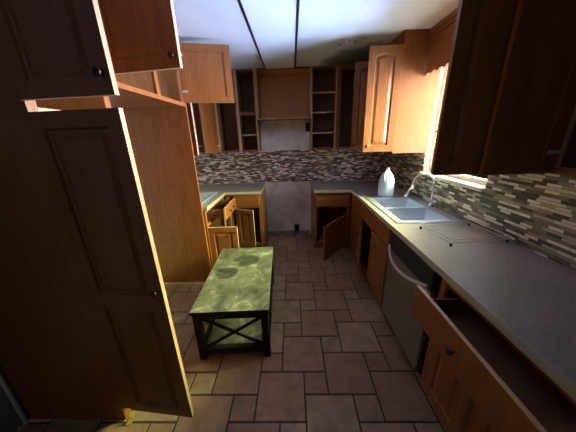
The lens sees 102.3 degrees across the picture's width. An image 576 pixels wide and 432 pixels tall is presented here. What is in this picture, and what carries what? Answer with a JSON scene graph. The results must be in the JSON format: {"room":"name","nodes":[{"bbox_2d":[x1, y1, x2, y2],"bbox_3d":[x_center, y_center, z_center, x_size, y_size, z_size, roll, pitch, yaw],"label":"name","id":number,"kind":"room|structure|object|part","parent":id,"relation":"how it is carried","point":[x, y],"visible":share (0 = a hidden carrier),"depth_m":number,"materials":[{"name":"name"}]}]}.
{"room":"kitchen","nodes":[
{"label":"kitchen","id":0,"kind":"room"},
{"bbox_2d":[0,364,30,431],"bbox_3d":[-1.678,0.148,0.869,0.100,2.440,5.900,-1,19,1],"label":"wall","id":1,"kind":"structure","parent":0,"point":[10,421],"depth_m":1.33,"materials":[{"name":"grey paint"}]},
{"bbox_2d":[0,373,27,423],"bbox_3d":[-1.617,0.098,1.012,0.015,2.440,0.019,-1,19,1],"label":"trim","id":2,"kind":"structure","parent":1,"relation":"attached to","point":[3,383],"depth_m":1.33,"materials":[{"name":"white paint"}]},
{"bbox_2d":[97,0,233,108],"bbox_3d":[-1.066,-1.111,1.599,1.094,0.551,1.166,-1,19,1],"label":"upper cabinet","id":3,"kind":"object","parent":1,"relation":"attached to","point":[152,69],"visible":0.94,"depth_m":1.41,"materials":[{"name":"brown wood"}]},
{"bbox_3d":[-0.748,-0.965,1.103,0.445,0.485,0.020,2,19,11],"label":"door","id":4,"kind":"part","parent":3,"relation":"part of","materials":[{"name":"brown wood"}]},
{"bbox_3d":[-1.284,-0.850,1.679,0.629,0.018,0.927,-1,19,1],"label":"panel","id":5,"kind":"part","parent":3,"relation":"part of","materials":[{"name":"brown wood"}]},
{"bbox_3d":[-1.288,-1.255,2.041,0.636,0.551,0.018,-1,19,1],"label":"panel","id":6,"kind":"part","parent":3,"relation":"part of","materials":[{"name":"brown wood"}]},
{"bbox_3d":[-0.968,-1.110,1.586,0.020,0.551,0.964,-1,19,1],"label":"frame","id":7,"kind":"part","parent":3,"relation":"part of","materials":[{"name":"brown wood"}]},
{"bbox_3d":[-0.558,-0.768,1.107,0.030,0.030,0.028,2,19,11],"label":"knob","id":8,"kind":"part","parent":3,"relation":"part of","materials":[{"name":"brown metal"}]},
{"bbox_3d":[-0.732,-1.265,2.072,0.450,0.460,0.020,-5,19,-11],"label":"door","id":9,"kind":"part","parent":3,"relation":"part of","materials":[{"name":"brown wood"}]},
{"bbox_2d":[186,103,204,154],"bbox_3d":[-1.292,-1.216,2.669,0.638,1.026,1.078,-1,19,1],"label":"upper cabinet","id":10,"kind":"object","parent":1,"relation":"attached to","point":[192,108],"visible":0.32,"depth_m":3.05,"materials":[{"name":"brown wood"}]},
{"bbox_3d":[-1.157,-1.189,2.594,0.280,0.985,0.020,12,23,34],"label":"door","id":11,"kind":"part","parent":10,"relation":"part of","materials":[{"name":"brown wood"}]},
{"bbox_3d":[-1.114,-1.367,3.116,0.300,0.985,0.020,-5,19,-11],"label":"door","id":12,"kind":"part","parent":10,"relation":"part of","materials":[{"name":"brown wood"}]},
{"bbox_2d":[17,234,446,431],"bbox_3d":[-0.058,1.297,1.233,3.270,0.060,6.100,-1,19,1],"label":"floor","id":13,"kind":"structure","parent":0,"point":[336,363],"depth_m":1.68,"materials":[{"name":"tile"}]},
{"bbox_2d":[0,0,193,419],"bbox_3d":[-1.080,0.025,1.185,1.036,2.436,0.524,-1,19,1],"label":"pantry cabinet","id":14,"kind":"object","parent":13,"relation":"on","point":[87,331],"visible":1,"depth_m":1.01,"materials":[{"name":"brown wood"}]},
{"bbox_2d":[38,107,58,110],"bbox_3d":[-1.281,-0.461,1.067,0.590,0.020,0.400,-1,19,1],"label":"shelf","id":15,"kind":"object","parent":14,"relation":"attached to","point":[40,109],"depth_m":0.95,"materials":[{"name":"brown wood"}]},
{"bbox_3d":[-0.780,-0.724,0.707,0.382,0.655,0.020,1,19,7],"label":"door","id":16,"kind":"part","parent":14,"relation":"part of","materials":[{"name":"brown wood"}]},
{"bbox_3d":[-1.284,0.036,1.014,0.636,2.336,0.018,-1,19,1],"label":"panel","id":17,"kind":"part","parent":14,"relation":"part of","materials":[{"name":"brown wood"}]},
{"bbox_3d":[-0.953,-0.038,1.206,0.019,2.336,0.440,-1,19,1],"label":"frame","id":18,"kind":"part","parent":14,"relation":"part of","materials":[{"name":"brown wood"}]},
{"bbox_3d":[-1.277,-0.099,1.413,0.636,2.336,0.018,-1,19,1],"label":"panel","id":19,"kind":"part","parent":14,"relation":"part of","materials":[{"name":"brown wood"}]},
{"bbox_3d":[-0.616,-0.466,0.750,0.030,0.030,0.028,1,19,7],"label":"knob","id":20,"kind":"part","parent":14,"relation":"part of","materials":[{"name":"brown metal"}]},
{"bbox_3d":[-0.747,0.376,1.081,0.382,1.590,0.020,1,19,7],"label":"door","id":21,"kind":"part","parent":14,"relation":"part of","materials":[{"name":"brown wood"}]},
{"bbox_3d":[-0.592,0.343,1.024,0.030,0.030,0.028,1,19,7],"label":"knob","id":22,"kind":"part","parent":14,"relation":"part of","materials":[{"name":"brown metal"}]},
{"bbox_2d":[126,412,133,425],"bbox_3d":[-0.942,1.209,1.381,0.027,0.058,0.053,6,20,21],"label":"scrap","id":23,"kind":"object","parent":13,"relation":"on","point":[131,415],"visible":1,"depth_m":1.39,"materials":[{"name":"yellow"}]},
{"bbox_2d":[123,103,211,282],"bbox_3d":[-1.262,-0.370,2.366,0.679,2.435,0.022,-1,19,1],"label":"end panel","id":24,"kind":"object","parent":13,"relation":"on","point":[160,138],"visible":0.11,"depth_m":2.39,"materials":[{"name":"brown wood"}]},
{"bbox_2d":[203,197,238,268],"bbox_3d":[-1.061,0.246,2.967,1.012,0.873,0.728,-1,19,1],"label":"base cabinet","id":25,"kind":"object","parent":13,"relation":"on","point":[220,236],"visible":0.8,"depth_m":2.63,"materials":[{"name":"brown wood"}]},
{"bbox_3d":[-0.888,0.194,2.950,0.019,0.773,0.720,-1,19,1],"label":"frame","id":26,"kind":"part","parent":25,"relation":"part of","materials":[{"name":"brown wood"}]},
{"bbox_3d":[-1.228,0.088,3.291,0.671,0.773,0.018,-1,19,1],"label":"panel","id":27,"kind":"part","parent":25,"relation":"part of","materials":[{"name":"brown wood"}]},
{"bbox_3d":[-0.720,0.384,2.659,0.320,0.550,0.020,-2,19,-1],"label":"door","id":28,"kind":"part","parent":25,"relation":"part of","materials":[{"name":"brown wood"}]},
{"bbox_3d":[-0.706,-0.095,2.839,0.020,0.140,0.500,-1,19,1],"label":"drawer","id":29,"kind":"part","parent":25,"relation":"part of","materials":[{"name":"brown wood"}]},
{"bbox_2d":[199,183,265,210],"bbox_3d":[-0.974,-0.287,3.111,1.217,0.037,1.334,-1,19,1],"label":"countertop","id":30,"kind":"structure","parent":25,"relation":"on","point":[245,188],"depth_m":3.28,"materials":[{"name":"laminate"}]},
{"bbox_2d":[200,191,217,203],"bbox_3d":[-1.190,-0.228,2.877,0.460,0.014,0.580,-1,19,1],"label":"cooktop","id":31,"kind":"object","parent":30,"relation":"in","point":[205,196],"visible":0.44,"depth_m":2.97,"materials":[{"name":"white glass"}]},
{"bbox_2d":[189,247,273,359],"bbox_3d":[-0.422,0.722,2.166,0.556,0.450,0.994,-2,19,-1],"label":"coffee table","id":32,"kind":"object","parent":13,"relation":"on","point":[235,299],"visible":1,"depth_m":1.82,"materials":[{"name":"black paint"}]},
{"bbox_3d":[-0.651,0.892,1.728,0.052,0.422,0.052,-2,19,-1],"label":"leg","id":33,"kind":"part","parent":32,"relation":"part of","materials":[{"name":"black paint"}]},
{"bbox_2d":[207,318,262,344],"bbox_3d":[-0.418,0.848,2.208,0.444,0.015,0.882,-2,19,-1],"label":"brace","id":34,"kind":"object","parent":32,"relation":"attached to","point":[254,330],"depth_m":1.89,"materials":[{"name":"black wood"}]},
{"bbox_3d":[-0.417,0.867,2.215,0.526,0.055,0.964,-2,19,-1],"label":"rail","id":35,"kind":"part","parent":32,"relation":"part of","materials":[{"name":"black paint"}]},
{"bbox_3d":[-0.165,0.875,1.737,0.052,0.422,0.052,-2,19,-1],"label":"leg","id":36,"kind":"part","parent":32,"relation":"part of","materials":[{"name":"black paint"}]},
{"bbox_3d":[-0.192,0.579,2.612,0.052,0.422,0.052,-2,19,-1],"label":"leg","id":37,"kind":"part","parent":32,"relation":"part of","materials":[{"name":"black paint"}]},
{"bbox_2d":[225,188,267,247],"bbox_3d":[-0.603,0.037,3.544,0.490,0.873,0.714,-1,19,1],"label":"base cabinet","id":38,"kind":"object","parent":13,"relation":"on","point":[249,216],"visible":0.85,"depth_m":3.31,"materials":[{"name":"brown wood"}]},
{"bbox_3d":[-0.839,-0.028,3.600,0.018,0.773,0.573,-1,19,1],"label":"panel","id":39,"kind":"part","parent":38,"relation":"part of","materials":[{"name":"brown wood"}]},
{"bbox_3d":[-0.596,0.170,3.286,0.270,0.545,0.020,5,20,18],"label":"door","id":40,"kind":"part","parent":38,"relation":"part of","materials":[{"name":"brown wood"}]},
{"bbox_3d":[-0.566,-0.210,3.200,0.350,0.140,0.020,-1,19,1],"label":"drawer","id":41,"kind":"part","parent":38,"relation":"part of","materials":[{"name":"brown wood"}]},
{"bbox_3d":[-0.599,-0.124,3.863,0.454,0.773,0.006,-1,19,1],"label":"panel","id":42,"kind":"part","parent":38,"relation":"part of","materials":[{"name":"brown wood"}]},
{"bbox_3d":[-0.593,0.325,3.713,0.453,0.018,0.566,-1,19,1],"label":"panel","id":43,"kind":"part","parent":38,"relation":"part of","materials":[{"name":"brown wood"}]},
{"bbox_3d":[-0.368,-0.038,3.590,0.018,0.773,0.573,-1,19,1],"label":"panel","id":44,"kind":"part","parent":38,"relation":"part of","materials":[{"name":"brown wood"}]},
{"bbox_2d":[311,187,350,260],"bbox_3d":[0.626,0.063,3.358,0.500,0.873,1.047,-1,19,1],"label":"base cabinet","id":45,"kind":"object","parent":13,"relation":"on","point":[330,212],"visible":0.95,"depth_m":3.22,"materials":[{"name":"brown wood"}]},
{"bbox_3d":[0.387,-0.055,3.572,0.018,0.773,0.573,-1,19,1],"label":"panel","id":46,"kind":"part","parent":45,"relation":"part of","materials":[{"name":"brown wood"}]},
{"bbox_3d":[0.638,0.298,3.684,0.463,0.018,0.566,-1,19,1],"label":"panel","id":47,"kind":"part","parent":45,"relation":"part of","materials":[{"name":"brown wood"}]},
{"bbox_3d":[0.632,-0.151,3.835,0.464,0.773,0.006,-1,19,1],"label":"panel","id":48,"kind":"part","parent":45,"relation":"part of","materials":[{"name":"brown wood"}]},
{"bbox_3d":[0.624,0.035,3.286,0.500,0.773,0.019,-1,19,1],"label":"frame","id":49,"kind":"part","parent":45,"relation":"part of","materials":[{"name":"brown wood"}]},
{"bbox_3d":[0.612,-0.204,3.131,0.435,0.145,0.020,-1,19,1],"label":"drawer","id":50,"kind":"part","parent":45,"relation":"part of","materials":[{"name":"brown wood"}]},
{"bbox_3d":[0.637,0.276,3.117,0.020,0.475,0.560,14,26,39],"label":"door","id":51,"kind":"part","parent":45,"relation":"part of","materials":[{"name":"brown wood"}]},
{"bbox_3d":[0.869,-0.065,3.561,0.018,0.773,0.573,-1,19,1],"label":"panel","id":52,"kind":"part","parent":45,"relation":"part of","materials":[{"name":"brown wood"}]},
{"bbox_2d":[349,194,360,255],"bbox_3d":[0.919,0.155,3.062,0.090,0.873,0.465,-1,19,1],"label":"cabinet filler","id":53,"kind":"object","parent":13,"relation":"on","point":[355,203],"visible":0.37,"depth_m":3.05,"materials":[{"name":"brown wood"}]},
{"bbox_2d":[356,202,391,304],"bbox_3d":[1.101,0.371,2.409,0.755,0.873,0.885,-1,19,1],"label":"base cabinet","id":54,"kind":"object","parent":13,"relation":"on","point":[373,241],"visible":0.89,"depth_m":2.29,"materials":[{"name":"brown wood"}]},
{"bbox_3d":[0.808,0.337,2.640,0.020,0.575,0.410,3,19,15],"label":"door","id":55,"kind":"part","parent":54,"relation":"part of","materials":[{"name":"brown wood"}]},
{"bbox_3d":[1.187,0.680,2.512,0.589,0.018,0.848,-1,19,1],"label":"panel","id":56,"kind":"part","parent":54,"relation":"part of","materials":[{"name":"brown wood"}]},
{"bbox_3d":[1.186,0.183,2.801,0.596,0.773,0.018,-1,19,1],"label":"panel","id":57,"kind":"part","parent":54,"relation":"part of","materials":[{"name":"brown wood"}]},
{"bbox_3d":[0.872,0.329,2.398,0.020,0.773,0.885,-1,19,1],"label":"frame","id":58,"kind":"part","parent":54,"relation":"part of","materials":[{"name":"brown wood"}]},
{"bbox_3d":[0.843,0.049,2.303,0.020,0.155,0.845,-1,19,1],"label":"false drawer","id":59,"kind":"part","parent":54,"relation":"part of","materials":[{"name":"brown wood"}]},
{"bbox_3d":[0.851,0.477,2.224,0.020,0.575,0.420,-1,19,1],"label":"door","id":60,"kind":"part","parent":54,"relation":"part of","materials":[{"name":"brown wood"}]},
{"bbox_2d":[310,180,575,401],"bbox_3d":[0.892,0.096,1.820,1.125,0.040,3.970,-1,19,1],"label":"countertop","id":61,"kind":"structure","parent":54,"relation":"on","point":[529,297],"depth_m":1.11,"materials":[{"name":"laminate"}]},
{"bbox_2d":[377,168,394,196],"bbox_3d":[1.123,-0.386,2.653,0.162,0.326,0.150,-10,20,-22],"label":"plastic jug","id":62,"kind":"object","parent":61,"relation":"on","point":[386,180],"visible":0.99,"depth_m":2.61,"materials":[{"name":"white plastic"}]},
{"bbox_2d":[367,197,464,222],"bbox_3d":[1.154,0.000,2.274,0.537,0.175,0.820,-1,19,1],"label":"sink","id":63,"kind":"object","parent":61,"relation":"in","point":[399,209],"visible":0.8,"depth_m":2.23,"materials":[{"name":"white enamel"},{"name":"chrome"}]},
{"bbox_3d":[1.144,-0.059,2.452,0.390,0.174,0.335,-1,19,1],"label":"bowl","id":64,"kind":"part","parent":63,"relation":"part of","materials":[{"name":"white ceramic"}]},
{"bbox_3d":[1.138,0.061,2.097,0.390,0.174,0.335,-1,19,1],"label":"bowl","id":65,"kind":"part","parent":63,"relation":"part of","materials":[{"name":"white ceramic"}]},
{"bbox_2d":[404,173,437,207],"bbox_3d":[1.254,-0.233,2.163,0.292,0.329,0.118,-1,19,1],"label":"faucet","id":66,"kind":"object","parent":63,"relation":"on","point":[430,205],"visible":0.99,"depth_m":2.18,"materials":[{"name":"silver metal"}]},
{"bbox_3d":[1.268,-0.256,2.185,0.227,0.299,0.022,-1,19,1],"label":"spout","id":67,"kind":"part","parent":66,"relation":"part of","materials":[{"name":"silver metal"}]},
{"bbox_2d":[420,220,510,246],"bbox_3d":[1.210,0.110,1.619,0.404,0.048,0.316,-3,19,-4],"label":"wire rack","id":68,"kind":"object","parent":61,"relation":"on","point":[469,223],"visible":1,"depth_m":1.58,"materials":[{"name":"white paint"}]},
{"bbox_2d":[382,231,441,374],"bbox_3d":[1.103,0.617,1.692,0.700,0.868,0.600,-1,19,1],"label":"dishwasher","id":69,"kind":"object","parent":13,"relation":"on","point":[405,270],"visible":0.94,"depth_m":1.59,"materials":[{"name":"grey metal"}]},
{"bbox_3d":[0.782,0.343,1.607,0.074,0.069,0.554,-1,19,1],"label":"handle","id":70,"kind":"part","parent":69,"relation":"part of","materials":[{"name":"grey metal"}]},
{"bbox_3d":[0.827,0.278,1.581,0.029,0.136,0.594,-1,19,1],"label":"control panel","id":71,"kind":"part","parent":69,"relation":"part of","materials":[{"name":"black plastic"}]},
{"bbox_2d":[412,278,575,431],"bbox_3d":[1.051,0.836,1.044,0.814,0.873,0.720,-1,19,1],"label":"base cabinet","id":72,"kind":"object","parent":13,"relation":"on","point":[474,377],"visible":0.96,"depth_m":0.93,"materials":[{"name":"brown wood"}]},
{"bbox_3d":[0.836,0.842,1.213,0.020,0.535,0.290,-1,19,1],"label":"door","id":73,"kind":"part","parent":72,"relation":"part of","materials":[{"name":"brown wood"}]},
{"bbox_3d":[0.648,0.543,0.927,0.028,0.030,0.030,-1,19,1],"label":"knob","id":74,"kind":"part","parent":72,"relation":"part of","materials":[{"name":"brown metal"}]},
{"bbox_3d":[1.163,0.673,1.357,0.596,0.773,0.018,-1,19,1],"label":"panel","id":75,"kind":"part","parent":72,"relation":"part of","materials":[{"name":"brown wood"}]},
{"bbox_3d":[0.831,0.953,0.886,0.020,0.535,0.300,-1,19,1],"label":"door","id":76,"kind":"part","parent":72,"relation":"part of","materials":[{"name":"brown wood"}]},
{"bbox_2d":[194,120,383,234],"bbox_3d":[-0.049,-0.850,3.669,3.270,2.440,0.108,-1,19,1],"label":"wall","id":77,"kind":"structure","parent":0,"point":[287,165],"depth_m":3.65,"materials":[{"name":"tile"}]},
{"bbox_2d":[198,69,240,153],"bbox_3d":[-0.879,-1.380,3.116,0.397,1.026,0.621,-1,19,1],"label":"upper cabinet","id":78,"kind":"object","parent":77,"relation":"attached to","point":[219,121],"visible":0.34,"depth_m":3.23,"materials":[{"name":"brown wood"}]},
{"bbox_3d":[-1.030,-1.317,2.984,0.020,0.980,0.330,3,19,15],"label":"door","id":79,"kind":"part","parent":78,"relation":"part of","materials":[{"name":"brown wood"}]},
{"bbox_3d":[-0.967,-1.433,3.280,0.018,1.026,0.281,-1,19,1],"label":"panel","id":80,"kind":"part","parent":78,"relation":"part of","materials":[{"name":"brown wood"}]},
{"bbox_3d":[-0.830,-1.388,3.134,0.298,1.026,0.019,-1,19,1],"label":"frame","id":81,"kind":"part","parent":78,"relation":"part of","materials":[{"name":"brown wood"}]},
{"bbox_3d":[-0.825,-1.480,3.406,0.262,1.026,0.006,-1,19,1],"label":"panel","id":82,"kind":"part","parent":78,"relation":"part of","materials":[{"name":"brown wood"}]},
{"bbox_2d":[234,68,261,151],"bbox_3d":[-0.547,-1.439,3.261,0.260,1.026,0.300,-1,19,1],"label":"upper cabinet","id":83,"kind":"object","parent":77,"relation":"attached to","point":[249,126],"visible":0.91,"depth_m":3.29,"materials":[{"name":"brown wood"}]},
{"bbox_3d":[-0.667,-1.440,3.273,0.018,1.026,0.281,-1,19,1],"label":"panel","id":84,"kind":"part","parent":83,"relation":"part of","materials":[{"name":"brown wood"}]},
{"bbox_3d":[-0.561,-1.918,3.105,0.223,0.018,0.274,-1,19,1],"label":"panel","id":85,"kind":"part","parent":83,"relation":"part of","materials":[{"name":"brown wood"}]},
{"bbox_2d":[241,134,256,135],"bbox_3d":[-0.539,-1.174,3.362,0.222,0.018,0.262,-1,19,1],"label":"shelf","id":86,"kind":"object","parent":83,"relation":"attached to","point":[241,134],"depth_m":3.24,"materials":[{"name":"brown wood"}]},
{"bbox_3d":[-0.544,-1.486,3.400,0.224,1.026,0.006,-1,19,1],"label":"panel","id":87,"kind":"part","parent":83,"relation":"part of","materials":[{"name":"brown wood"}]},
{"bbox_3d":[-0.426,-1.445,3.267,0.018,1.026,0.281,-1,19,1],"label":"panel","id":88,"kind":"part","parent":83,"relation":"part of","materials":[{"name":"brown wood"}]},
{"bbox_3d":[-0.241,-0.015,3.903,0.150,0.150,0.006,-1,19,1],"label":"wall plate","id":89,"kind":"part","parent":77,"relation":"part of","materials":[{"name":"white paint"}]},
{"bbox_2d":[254,66,310,120],"bbox_3d":[-0.058,-1.649,3.182,0.726,0.606,0.300,-1,19,1],"label":"upper cabinet","id":90,"kind":"object","parent":77,"relation":"attached to","point":[282,94],"visible":0.99,"depth_m":3.28,"materials":[{"name":"brown wood"}]},
{"bbox_3d":[-0.411,-1.644,3.199,0.018,0.606,0.281,-1,19,1],"label":"panel","id":91,"kind":"part","parent":90,"relation":"part of","materials":[{"name":"brown wood"}]},
{"bbox_3d":[-0.066,-1.929,3.093,0.689,0.018,0.274,-1,19,1],"label":"panel","id":92,"kind":"part","parent":90,"relation":"part of","materials":[{"name":"brown wood"}]},
{"bbox_3d":[-0.050,-1.372,3.282,0.689,0.018,0.274,-1,19,1],"label":"panel","id":93,"kind":"part","parent":90,"relation":"part of","materials":[{"name":"brown wood"}]},
{"bbox_3d":[0.296,-1.659,3.183,0.018,0.606,0.281,-1,19,1],"label":"panel","id":94,"kind":"part","parent":90,"relation":"part of","materials":[{"name":"brown wood"}]},
{"bbox_2d":[194,149,383,183],"bbox_3d":[-0.048,-0.777,3.640,3.070,0.490,0.008,-1,19,1],"label":"backsplash","id":95,"kind":"structure","parent":77,"relation":"attached to","point":[344,164],"depth_m":3.64,"materials":[{"name":"tile"}]},
{"bbox_2d":[269,230,309,234],"bbox_3d":[0.023,0.286,3.997,0.700,0.075,0.015,-1,19,1],"label":"baseboard","id":96,"kind":"structure","parent":77,"relation":"attached to","point":[289,232],"depth_m":3.99,"materials":[{"name":"grey"}]},
{"bbox_2d":[294,224,298,235],"bbox_3d":[0.141,0.240,3.925,0.098,0.198,0.085,-1,19,1],"label":"outlet","id":97,"kind":"object","parent":77,"relation":"attached to","point":[296,226],"visible":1,"depth_m":3.91,"materials":[{"name":"black plastic"}]},
{"bbox_3d":[0.144,-0.033,3.891,0.150,0.150,0.006,-1,19,1],"label":"wall plate","id":98,"kind":"part","parent":77,"relation":"part of","materials":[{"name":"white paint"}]},
{"bbox_2d":[305,120,309,131],"bbox_3d":[0.295,-1.337,3.431,0.070,0.166,0.033,-1,19,1],"label":"outlet box","id":99,"kind":"object","parent":77,"relation":"attached to","point":[307,125],"visible":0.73,"depth_m":3.44,"materials":[{"name":"black plastic"}]},
{"bbox_2d":[310,65,337,149],"bbox_3d":[0.480,-1.462,3.237,0.335,1.026,0.300,-1,19,1],"label":"upper cabinet","id":100,"kind":"object","parent":77,"relation":"attached to","point":[323,78],"visible":0.94,"depth_m":3.27,"materials":[{"name":"brown wood"}]},
{"bbox_3d":[0.322,-1.461,3.250,0.018,1.026,0.281,-1,19,1],"label":"panel","id":101,"kind":"part","parent":100,"relation":"part of","materials":[{"name":"brown wood"}]},
{"bbox_3d":[0.482,-1.509,3.376,0.299,1.026,0.006,-1,19,1],"label":"panel","id":102,"kind":"part","parent":100,"relation":"part of","materials":[{"name":"brown wood"}]},
{"bbox_2d":[312,132,333,133],"bbox_3d":[0.488,-1.196,3.339,0.297,0.018,0.262,-1,19,1],"label":"shelf","id":103,"kind":"object","parent":100,"relation":"attached to","point":[312,132],"depth_m":3.22,"materials":[{"name":"brown wood"}]},
{"bbox_2d":[312,111,334,114],"bbox_3d":[0.481,-1.442,3.255,0.297,0.018,0.262,-1,19,1],"label":"shelf","id":104,"kind":"object","parent":100,"relation":"attached to","point":[313,112],"depth_m":3.20,"materials":[{"name":"brown wood"}]},
{"bbox_2d":[313,91,334,96],"bbox_3d":[0.474,-1.670,3.178,0.297,0.018,0.262,-1,19,1],"label":"shelf","id":105,"kind":"object","parent":100,"relation":"attached to","point":[315,94],"depth_m":3.14,"materials":[{"name":"brown wood"}]},
{"bbox_3d":[0.466,-1.941,3.081,0.298,0.018,0.274,-1,19,1],"label":"panel","id":106,"kind":"part","parent":100,"relation":"part of","materials":[{"name":"brown wood"}]},
{"bbox_3d":[0.639,-1.468,3.243,0.018,1.026,0.281,-1,19,1],"label":"panel","id":107,"kind":"part","parent":100,"relation":"part of","materials":[{"name":"brown wood"}]},
{"bbox_2d":[335,65,354,149],"bbox_3d":[0.842,-1.470,3.229,0.385,1.026,0.300,-1,19,1],"label":"upper cabinet","id":108,"kind":"object","parent":77,"relation":"attached to","point":[346,73],"visible":0.42,"depth_m":3.28,"materials":[{"name":"brown wood"}]},
{"bbox_3d":[0.828,-1.948,3.073,0.348,0.018,0.274,-1,19,1],"label":"panel","id":109,"kind":"part","parent":108,"relation":"part of","materials":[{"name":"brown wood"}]},
{"bbox_2d":[173,0,458,69],"bbox_3d":[-0.128,-1.048,0.438,3.270,0.085,6.100,-1,19,1],"label":"ceiling","id":110,"kind":"structure","parent":0,"point":[266,34],"depth_m":1.85,"materials":[{"name":"paint"}]},
{"bbox_2d":[382,67,575,271],"bbox_3d":[1.497,0.079,0.796,0.128,2.440,5.900,-1,19,1],"label":"wall","id":111,"kind":"structure","parent":0,"point":[538,210],"depth_m":1.49,"materials":[{"name":"tile"}]},
{"bbox_2d":[351,29,440,152],"bbox_3d":[1.097,-1.268,2.611,0.709,1.027,0.979,-1,19,1],"label":"upper cabinet","id":112,"kind":"object","parent":111,"relation":"attached to","point":[394,100],"visible":1,"depth_m":2.19,"materials":[{"name":"brown wood"}]},
{"bbox_3d":[0.894,-1.229,2.633,0.300,0.910,0.020,2,19,11],"label":"door","id":113,"kind":"part","parent":112,"relation":"part of","materials":[{"name":"brown wood"}]},
{"bbox_3d":[0.889,-1.081,2.199,0.295,0.910,0.020,-1,19,2],"label":"door","id":114,"kind":"part","parent":112,"relation":"part of","materials":[{"name":"brown wood"}]},
{"bbox_3d":[1.053,-1.260,2.627,0.020,1.005,0.955,-1,19,1],"label":"frame","id":115,"kind":"part","parent":112,"relation":"part of","materials":[{"name":"brown wood"}]},
{"bbox_3d":[1.117,-1.735,2.452,0.224,0.042,0.979,-1,19,1],"label":"crown molding","id":116,"kind":"part","parent":112,"relation":"part of","materials":[{"name":"brown wood"}]},
{"bbox_3d":[1.221,-1.113,2.179,0.331,1.005,0.018,-1,19,1],"label":"panel","id":117,"kind":"part","parent":112,"relation":"part of","materials":[{"name":"brown wood"}]},
{"bbox_2d":[425,8,457,75],"bbox_3d":[1.235,-1.319,1.699,0.038,0.351,0.746,-1,19,1],"label":"window valance","id":118,"kind":"object","parent":112,"relation":"attached to","point":[442,33],"visible":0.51,"depth_m":1.87,"materials":[{"name":"brown wood"}]},
{"bbox_3d":[1.224,-1.368,1.667,0.020,0.236,0.716,-1,19,1],"label":"crown molding","id":119,"kind":"part","parent":118,"relation":"part of","materials":[{"name":"brown wood"}]},
{"bbox_2d":[419,66,487,191],"bbox_3d":[1.476,-0.803,1.946,0.145,1.028,0.885,-1,19,1],"label":"window","id":120,"kind":"structure","parent":111,"relation":"in","point":[476,182],"depth_m":2.01,"materials":[{"name":"white paint"}]},
{"bbox_3d":[1.467,-0.330,2.107,0.100,0.030,0.885,-1,19,1],"label":"sill","id":121,"kind":"part","parent":120,"relation":"part of","materials":[{"name":"white paint"}]},
{"bbox_3d":[1.524,-0.820,1.948,0.005,0.920,0.780,-1,19,1],"label":"pane","id":122,"kind":"part","parent":120,"relation":"part of","materials":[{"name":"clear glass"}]},
{"bbox_2d":[430,0,518,174],"bbox_3d":[1.030,-0.774,1.161,0.781,1.026,0.618,-1,19,1],"label":"upper cabinet","id":123,"kind":"object","parent":111,"relation":"attached to","point":[483,28],"visible":0.37,"depth_m":0.92,"materials":[{"name":"brown wood"}]},
{"bbox_2d":[382,152,575,270],"bbox_3d":[1.452,-0.174,1.709,0.008,0.505,3.990,-1,19,1],"label":"backsplash","id":124,"kind":"structure","parent":111,"relation":"attached to","point":[538,210],"depth_m":1.46,"materials":[{"name":"tile"}]},
{"bbox_2d":[478,0,575,176],"bbox_3d":[1.118,-0.581,0.586,0.586,1.026,0.620,-1,19,1],"label":"upper cabinet","id":125,"kind":"object","parent":111,"relation":"attached to","point":[532,129],"visible":1,"depth_m":0.92,"materials":[{"name":"brown wood"}]},
{"bbox_3d":[1.141,-0.582,0.585,0.019,1.026,0.620,-1,19,1],"label":"frame","id":126,"kind":"part","parent":125,"relation":"part of","materials":[{"name":"brown wood"}]},
{"bbox_3d":[1.285,-0.682,0.867,0.261,1.026,0.018,-1,19,1],"label":"panel","id":127,"kind":"part","parent":125,"relation":"part of","materials":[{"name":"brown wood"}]}
]}

